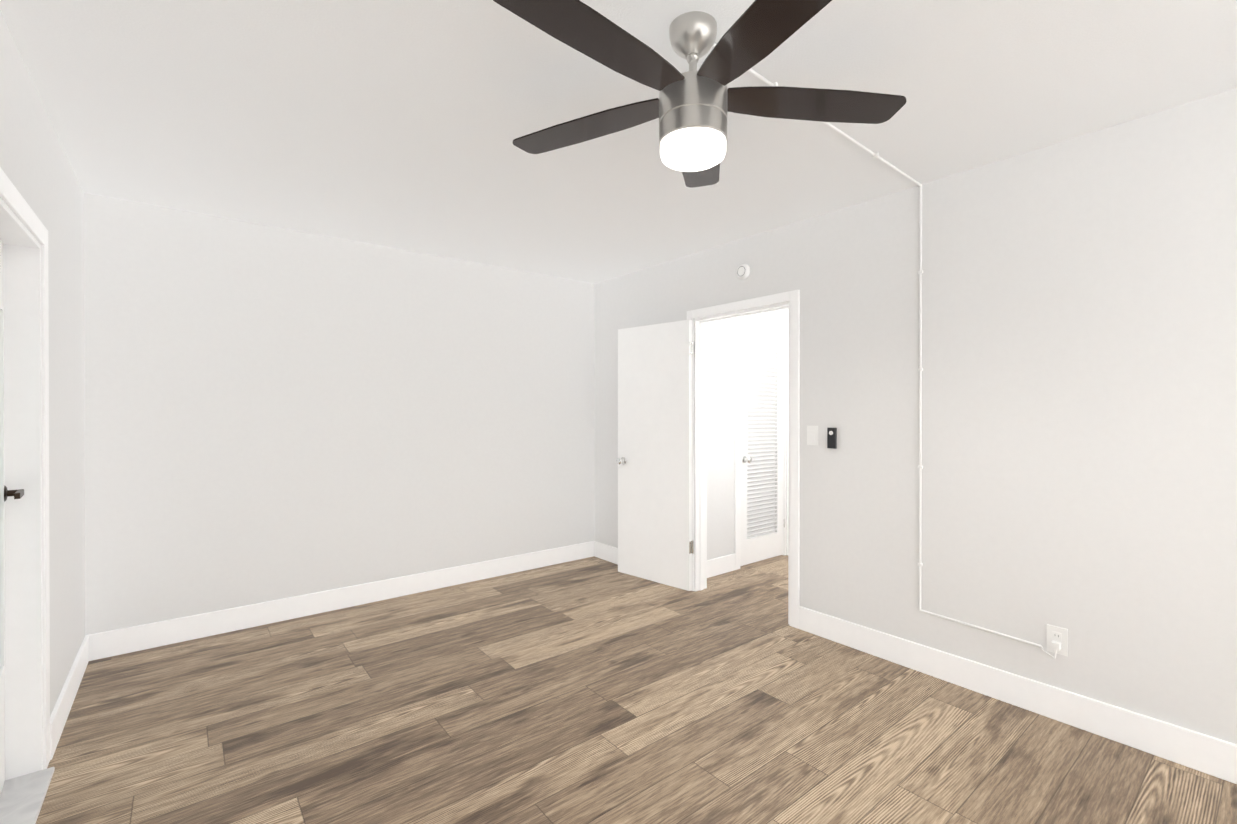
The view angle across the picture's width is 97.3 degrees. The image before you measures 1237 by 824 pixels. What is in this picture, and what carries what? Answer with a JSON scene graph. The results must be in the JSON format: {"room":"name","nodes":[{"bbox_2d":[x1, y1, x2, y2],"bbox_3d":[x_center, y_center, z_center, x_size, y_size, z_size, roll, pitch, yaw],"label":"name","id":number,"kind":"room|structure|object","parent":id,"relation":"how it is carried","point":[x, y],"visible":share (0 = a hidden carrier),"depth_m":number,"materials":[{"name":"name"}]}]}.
{"room":"empty bedroom","nodes":[
{"label":"empty bedroom","id":0,"kind":"room"},
{"bbox_2d":[0,767,54,823],"bbox_3d":[-1.923,1.328,1.619,0.235,0.018,0.855,0,0,-39],"label":"exterior door sill","id":1,"kind":"structure","parent":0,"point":[22,798],"depth_m":1.87,"materials":[{"name":"stone"}]},
{"bbox_2d":[0,10,84,715],"bbox_3d":[-1.148,0.090,0.619,0.200,2.500,5.940,0,0,-39],"label":"wall","id":2,"kind":"structure","parent":0,"point":[36,167],"depth_m":2.31,"materials":[{"name":"paint"}]},
{"bbox_2d":[0,241,23,795],"bbox_3d":[-1.896,0.359,1.631,0.097,1.907,0.858,0,0,-43],"label":"exterior door","id":3,"kind":"structure","parent":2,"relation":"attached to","point":[5,493],"depth_m":1.88,"materials":[{"name":"white wood"}]},
{"bbox_2d":[0,167,49,779],"bbox_3d":[-1.933,0.323,1.609,0.211,2.027,1.039,0,0,-39],"label":"door frame","id":4,"kind":"structure","parent":2,"relation":"attached to","point":[23,513],"depth_m":1.98,"materials":[{"name":"white wood"}]},
{"bbox_2d":[50,634,93,759],"bbox_3d":[-2.502,1.264,2.486,0.016,0.140,1.038,0,0,-39],"label":"baseboard","id":5,"kind":"structure","parent":2,"relation":"attached to","point":[58,718],"depth_m":2.41,"materials":[{"name":"white wood"}]},
{"bbox_2d":[84,193,593,634],"bbox_3d":[-1.574,0.079,4.006,3.370,2.500,0.120,0,0,-39],"label":"wall","id":6,"kind":"structure","parent":0,"point":[272,413],"depth_m":3.56,"materials":[{"name":"paint"}]},
{"bbox_2d":[94,541,593,659],"bbox_3d":[-1.531,1.259,3.957,3.370,0.140,0.016,0,0,-39],"label":"baseboard","id":7,"kind":"structure","parent":6,"relation":"attached to","point":[161,633],"depth_m":3.56,"materials":[{"name":"white wood"}]},
{"bbox_2d":[0,0,1236,283],"bbox_3d":[0.960,-1.216,2.303,5.600,0.100,5.940,0,0,-39],"label":"ceiling","id":8,"kind":"structure","parent":0,"point":[398,124],"depth_m":2.08,"materials":[{"name":"paint"}]},
{"bbox_2d":[493,0,905,187],"bbox_3d":[0.202,-0.960,1.619,1.253,0.406,1.286,0,0,-39],"label":"ceiling fan","id":9,"kind":"object","parent":8,"relation":"hanging from","point":[691,107],"visible":1,"depth_m":1.57,"materials":[{"name":"brown wood"}]},
{"bbox_2d":[36,555,1236,823],"bbox_3d":[0.960,1.384,2.311,5.600,0.100,5.940,0,0,-39],"label":"floor","id":10,"kind":"structure","parent":0,"point":[592,690],"depth_m":2.29,"materials":[{"name":"wood"}]},
{"bbox_2d":[707,309,788,559],"bbox_3d":[1.268,0.076,4.873,1.910,2.500,0.100,0,0,-39],"label":"wall","id":11,"kind":"structure","parent":0,"point":[720,411],"depth_m":4.47,"materials":[{"name":"paint"}]},
{"bbox_2d":[707,553,735,577],"bbox_3d":[0.773,1.258,4.397,0.538,0.140,0.030,0,0,-39],"label":"baseboard","id":12,"kind":"structure","parent":11,"relation":"attached to","point":[721,565],"depth_m":4.42,"materials":[{"name":"white wood"}]},
{"bbox_2d":[734,321,788,569],"bbox_3d":[1.257,0.280,4.855,0.794,2.092,0.116,0,0,-39],"label":"door frame","id":13,"kind":"structure","parent":11,"relation":"attached to","point":[745,327],"depth_m":4.62,"materials":[{"name":"white wood"}]},
{"bbox_2d":[740,332,784,565],"bbox_3d":[1.294,0.316,4.816,0.635,1.996,0.103,0,0,-39],"label":"louvered closet door","id":14,"kind":"structure","parent":11,"relation":"in","point":[762,522],"depth_m":4.84,"materials":[{"name":"white wood"}]},
{"bbox_2d":[594,88,1236,743],"bbox_3d":[1.607,0.083,2.826,0.120,2.500,5.940,0,0,-39],"label":"wall","id":15,"kind":"structure","parent":0,"point":[1080,388],"depth_m":2.43,"materials":[{"name":"paint"}]},
{"bbox_2d":[594,541,617,564],"bbox_3d":[0.153,1.257,4.536,0.016,0.140,1.158,0,0,-39],"label":"baseboard","id":16,"kind":"structure","parent":15,"relation":"attached to","point":[602,551],"depth_m":4.85,"materials":[{"name":"white wood"}]},
{"bbox_2d":[616,320,693,590],"bbox_3d":[0.272,0.319,4.250,0.728,1.995,0.173,0,0,43],"label":"bedroom door","id":17,"kind":"structure","parent":15,"relation":"in","point":[655,540],"depth_m":4.21,"materials":[{"name":"white wood"}]},
{"bbox_2d":[736,264,749,279],"bbox_3d":[0.835,-0.945,3.664,0.032,0.104,0.104,0,0,-39],"label":"smoke detector","id":18,"kind":"object","parent":15,"relation":"attached to","point":[743,272],"visible":0.98,"depth_m":3.65,"materials":[{"name":"white plastic"}]},
{"bbox_2d":[687,290,799,628],"bbox_3d":[0.865,0.289,3.753,0.152,2.082,0.949,0,0,-39],"label":"door frame","id":19,"kind":"structure","parent":15,"relation":"attached to","point":[792,297],"depth_m":3.72,"materials":[{"name":"white wood"}]},
{"bbox_2d":[807,426,817,444],"bbox_3d":[1.165,0.141,3.273,0.010,0.116,0.072,0,0,-39],"label":"light switch","id":20,"kind":"object","parent":15,"relation":"attached to","point":[812,435],"visible":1,"depth_m":3.27,"materials":[{"name":"white plastic"}]},
{"bbox_2d":[827,428,836,448],"bbox_3d":[1.242,0.152,3.167,0.023,0.120,0.048,0,0,-39],"label":"remote","id":21,"kind":"object","parent":15,"relation":"attached to","point":[831,437],"visible":1,"depth_m":3.16,"materials":[{"name":"black plastic"}]},
{"bbox_2d":[713,43,1041,647],"bbox_3d":[1.055,-0.062,2.079,1.675,2.205,0.515,0,0,-39],"label":"conduit","id":22,"kind":"object","parent":15,"relation":"attached to","point":[873,154],"visible":0.96,"depth_m":2.79,"materials":[{"name":"white plastic"}]},
{"bbox_2d":[798,606,1236,783],"bbox_3d":[2.222,1.266,1.953,0.016,0.140,3.563,0,0,-39],"label":"baseboard","id":23,"kind":"structure","parent":15,"relation":"attached to","point":[1192,749],"depth_m":2.38,"materials":[{"name":"white wood"}]},
{"bbox_2d":[1041,624,1067,658],"bbox_3d":[1.886,0.999,2.361,0.030,0.136,0.094,0,0,-39],"label":"duplex electrical outlet","id":24,"kind":"object","parent":15,"relation":"attached to","point":[1057,640],"visible":1,"depth_m":2.35,"materials":[{"name":"white plastic"}]}
]}

